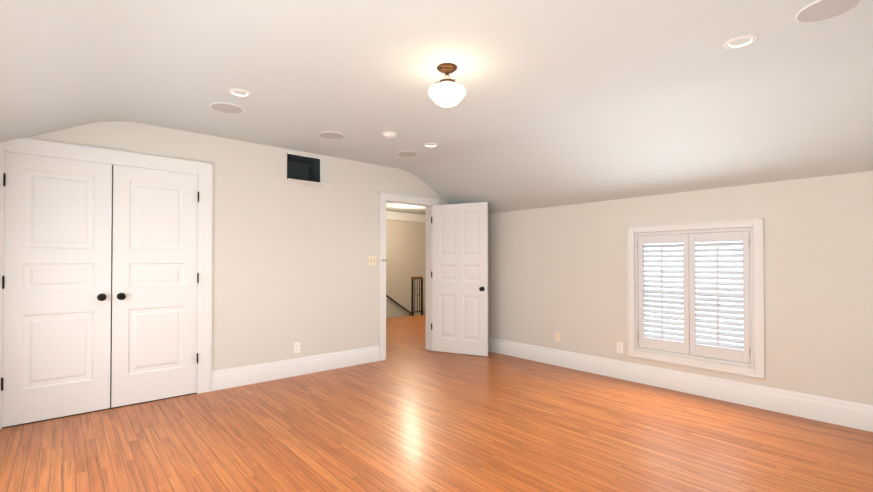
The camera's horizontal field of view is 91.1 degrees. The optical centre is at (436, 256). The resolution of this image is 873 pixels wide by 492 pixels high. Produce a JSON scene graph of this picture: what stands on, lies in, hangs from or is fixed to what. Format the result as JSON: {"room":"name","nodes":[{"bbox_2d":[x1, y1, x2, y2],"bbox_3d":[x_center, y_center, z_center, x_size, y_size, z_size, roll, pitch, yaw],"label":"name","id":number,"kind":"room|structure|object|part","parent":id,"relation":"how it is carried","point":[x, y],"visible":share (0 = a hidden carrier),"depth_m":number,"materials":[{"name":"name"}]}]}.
{"room":"empty attic bedroom","nodes":[
{"label":"empty attic bedroom","id":0,"kind":"room"},
{"bbox_2d":[110,166,112,405],"bbox_3d":[-2.835,0.221,3.730,1.428,2.145,0.001,1,-1,-41],"label":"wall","id":1,"kind":"structure","parent":0,"point":[111,286],"depth_m":3.73,"materials":[{"name":"white wood"}]},
{"bbox_2d":[27,121,447,370],"bbox_3d":[-1.569,0.064,4.705,5.200,2.480,0.001,1,-1,-41],"label":"wall","id":2,"kind":"structure","parent":0,"point":[291,266],"depth_m":4.61,"materials":[{"name":"paint"}]},
{"bbox_2d":[1,152,111,426],"bbox_3d":[-3.011,0.242,3.426,0.656,2.080,0.106,1,-1,-41],"label":"closet door","id":3,"kind":"structure","parent":2,"relation":"in","point":[56,281],"depth_m":3.42,"materials":[{"name":"white wood"}]},
{"bbox_2d":[0,137,212,429],"bbox_3d":[-2.794,0.191,3.683,1.548,2.205,0.127,1,-1,-41],"label":"trim","id":4,"kind":"structure","parent":2,"relation":"attached to","point":[203,171],"depth_m":3.99,"materials":[{"name":"white wood"}]},
{"bbox_2d":[111,165,198,407],"bbox_3d":[-2.510,0.247,3.863,0.656,2.080,0.106,1,-1,-41],"label":"closet door","id":5,"kind":"structure","parent":2,"relation":"in","point":[155,281],"depth_m":3.86,"materials":[{"name":"white wood"}]},
{"bbox_2d":[212,346,378,390],"bbox_3d":[-1.453,1.210,4.781,1.930,0.190,0.019,1,-1,-41],"label":"baseboard","id":6,"kind":"structure","parent":2,"relation":"attached to","point":[243,375],"depth_m":4.65,"materials":[{"name":"white wood"}]},
{"bbox_2d":[294,342,299,352],"bbox_3d":[-1.536,0.999,4.718,0.070,0.115,0.008,1,-1,-41],"label":"electrical outlet","id":7,"kind":"object","parent":2,"relation":"attached to","point":[296,347],"visible":1,"depth_m":4.72,"materials":[{"name":"white plastic"}]},
{"bbox_2d":[287,153,330,184],"bbox_3d":[-1.484,-0.962,4.818,0.418,0.342,0.558,1,-1,-41],"label":"air vent","id":8,"kind":"object","parent":2,"relation":"in","point":[303,168],"visible":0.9,"depth_m":5.01,"materials":[{"name":"metal"}]},
{"bbox_2d":[369,256,376,264],"bbox_3d":[-0.798,0.046,5.369,0.116,0.116,0.014,1,-1,-41],"label":"light switch","id":9,"kind":"object","parent":2,"relation":"attached to","point":[372,260],"visible":1,"depth_m":5.37,"materials":[{"name":"beige plastic"}]},
{"bbox_2d":[379,192,438,360],"bbox_3d":[-0.396,0.246,5.812,1.005,2.140,0.192,1,-1,-41],"label":"door frame","id":10,"kind":"structure","parent":2,"relation":"attached to","point":[387,197],"depth_m":5.60,"materials":[{"name":"white wood"}]},
{"bbox_2d":[432,202,487,355],"bbox_3d":[0.329,0.293,5.843,0.391,2.030,0.759,1,-1,-41],"label":"entry door","id":11,"kind":"structure","parent":2,"relation":"in","point":[459,278],"depth_m":5.80,"materials":[{"name":"white wood"}]},
{"bbox_2d":[386,220,425,317],"bbox_3d":[-1.986,0.861,10.041,5.200,4.000,0.001,1,-1,-41],"label":"wall","id":12,"kind":"structure","parent":0,"point":[405,251],"depth_m":11.05,"materials":[{"name":"paint"}]},
{"bbox_2d":[386,295,410,315],"bbox_3d":[-1.204,1.001,10.664,2.822,1.854,0.093,1,-1,-41],"label":"handrail","id":13,"kind":"object","parent":12,"relation":"attached to","point":[398,304],"visible":0.27,"depth_m":10.83,"materials":[{"name":"metal"}]},
{"bbox_2d":[386,211,425,222],"bbox_3d":[-1.957,-1.039,10.027,5.200,0.200,0.090,1,-1,-41],"label":"trim","id":14,"kind":"structure","parent":12,"relation":"attached to","point":[400,216],"depth_m":10.97,"materials":[{"name":"white wood"}]},
{"bbox_2d":[386,203,425,214],"bbox_3d":[-0.572,-1.156,8.443,5.200,0.001,4.300,1,-1,-41],"label":"ceiling","id":15,"kind":"structure","parent":0,"point":[401,208],"depth_m":10.08,"materials":[{"name":"paint"}]},
{"bbox_2d":[0,314,872,491],"bbox_3d":[0.257,1.432,4.957,8.500,0.250,8.600,1,-1,-41],"label":"floor","id":16,"kind":"structure","parent":0,"point":[411,413],"depth_m":3.02,"materials":[{"name":"brown wood"}]},
{"bbox_2d":[411,276,422,315],"bbox_3d":[-0.448,0.908,9.949,0.318,0.905,0.060,1,-1,-41],"label":"stair railing","id":17,"kind":"object","parent":16,"relation":"on","point":[413,290],"visible":1,"depth_m":9.93,"materials":[{"name":"wood"}]},
{"bbox_2d":[0,0,872,213],"bbox_3d":[0.141,-0.919,2.757,5.200,0.555,5.200,1,-1,-41],"label":"ceiling","id":18,"kind":"structure","parent":0,"point":[565,102],"depth_m":2.86,"materials":[{"name":"paint"}]},
{"bbox_2d":[210,102,243,113],"bbox_3d":[-1.671,-1.187,3.421,0.244,0.007,0.244,1,-1,-41],"label":"ceiling speaker","id":19,"kind":"object","parent":18,"relation":"attached to","point":[229,108],"visible":1,"depth_m":3.41,"materials":[{"name":"white plastic"}]},
{"bbox_2d":[228,88,250,97],"bbox_3d":[-1.429,-1.195,3.114,0.156,0.020,0.156,1,-1,-41],"label":"recessed light","id":20,"kind":"object","parent":18,"relation":"in","point":[242,90],"visible":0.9,"depth_m":3.10,"materials":[{"name":"white plastic"}]},
{"bbox_2d":[319,131,344,138],"bbox_3d":[-1.018,-1.179,4.164,0.244,0.007,0.244,1,-1,-41],"label":"ceiling speaker","id":21,"kind":"object","parent":18,"relation":"attached to","point":[331,135],"visible":0.98,"depth_m":4.15,"materials":[{"name":"white plastic"}]},
{"bbox_2d":[382,131,395,138],"bbox_3d":[-0.455,-1.161,4.111,0.140,0.044,0.140,1,-1,-41],"label":"smoke detector","id":22,"kind":"object","parent":18,"relation":"attached to","point":[389,135],"visible":1,"depth_m":4.07,"materials":[{"name":"white plastic"}]},
{"bbox_2d":[397,151,418,156],"bbox_3d":[-0.325,-1.172,4.875,0.244,0.007,0.244,1,-1,-41],"label":"ceiling speaker","id":23,"kind":"object","parent":18,"relation":"attached to","point":[407,153],"visible":0.96,"depth_m":4.85,"materials":[{"name":"white plastic"}]},
{"bbox_2d":[424,143,437,146],"bbox_3d":[-0.059,-1.180,4.510,0.156,0.020,0.156,1,-1,-41],"label":"recessed light","id":24,"kind":"object","parent":18,"relation":"in","point":[435,144],"visible":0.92,"depth_m":4.48,"materials":[{"name":"white plastic"}]},
{"bbox_2d":[429,63,465,106],"bbox_3d":[0.067,-1.077,2.707,0.234,0.240,0.234,1,-1,-41],"label":"globe pendant light","id":25,"kind":"object","parent":18,"relation":"hanging from","point":[447,94],"depth_m":2.65,"materials":[{"name":"white glass"}]},
{"bbox_3d":[0.069,-1.143,2.705,0.128,0.108,0.134,1,-1,-41],"label":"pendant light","id":26,"kind":"part","parent":25,"relation":"part of","materials":[{"name":"brown metal"}]},
{"bbox_2d":[724,34,757,48],"bbox_3d":[1.697,-1.203,2.392,0.156,0.020,0.156,1,-1,-41],"label":"recessed light","id":27,"kind":"object","parent":18,"relation":"in","point":[754,38],"visible":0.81,"depth_m":2.38,"materials":[{"name":"white plastic"}]},
{"bbox_2d":[795,0,862,22],"bbox_3d":[1.895,-1.202,2.074,0.244,0.007,0.244,1,-1,-41],"label":"ceiling speaker","id":28,"kind":"object","parent":18,"relation":"attached to","point":[818,11],"visible":1,"depth_m":2.08,"materials":[{"name":"white plastic"}]},
{"bbox_2d":[488,171,872,405],"bbox_3d":[2.100,0.339,4.454,0.001,1.925,5.200,1,-1,-41],"label":"wall","id":29,"kind":"structure","parent":0,"point":[562,270],"depth_m":3.74,"materials":[{"name":"paint"}]},
{"bbox_2d":[555,332,559,341],"bbox_3d":[1.462,0.968,5.168,0.012,0.115,0.070,1,-1,-41],"label":"electrical outlet","id":30,"kind":"object","parent":29,"relation":"attached to","point":[557,336],"visible":1,"depth_m":5.17,"materials":[{"name":"beige plastic"}]},
{"bbox_2d":[617,342,622,352],"bbox_3d":[1.965,0.971,4.595,0.008,0.115,0.070,1,-1,-41],"label":"electrical outlet","id":31,"kind":"object","parent":29,"relation":"attached to","point":[619,347],"visible":1,"depth_m":4.59,"materials":[{"name":"white plastic"}]},
{"bbox_2d":[488,337,872,431],"bbox_3d":[2.093,1.206,4.438,0.019,0.190,5.200,1,-1,-41],"label":"baseboard","id":32,"kind":"structure","parent":29,"relation":"attached to","point":[839,412],"depth_m":3.94,"materials":[{"name":"white wood"}]},
{"bbox_2d":[627,218,764,378],"bbox_3d":[2.463,0.356,4.140,0.186,1.365,1.170,1,-1,-41],"label":"window","id":33,"kind":"structure","parent":29,"relation":"in","point":[757,226],"depth_m":3.87,"materials":[{"name":"white wood"}]},
{"bbox_2d":[634,227,754,367],"bbox_3d":[2.457,0.355,4.135,0.151,1.225,1.030,1,-1,-41],"label":"window shutters","id":34,"kind":"object","parent":33,"relation":"attached to","point":[690,346],"visible":1,"depth_m":4.06,"materials":[{"name":"paint"}]},
{"label":"outside","id":35,"kind":"structure","parent":0,"visible":0},
{"bbox_2d":[644,241,743,349],"bbox_3d":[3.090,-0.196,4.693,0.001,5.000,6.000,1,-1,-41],"label":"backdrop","id":36,"kind":"structure","parent":35,"point":[713,247],"depth_m":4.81,"materials":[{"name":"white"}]}
]}

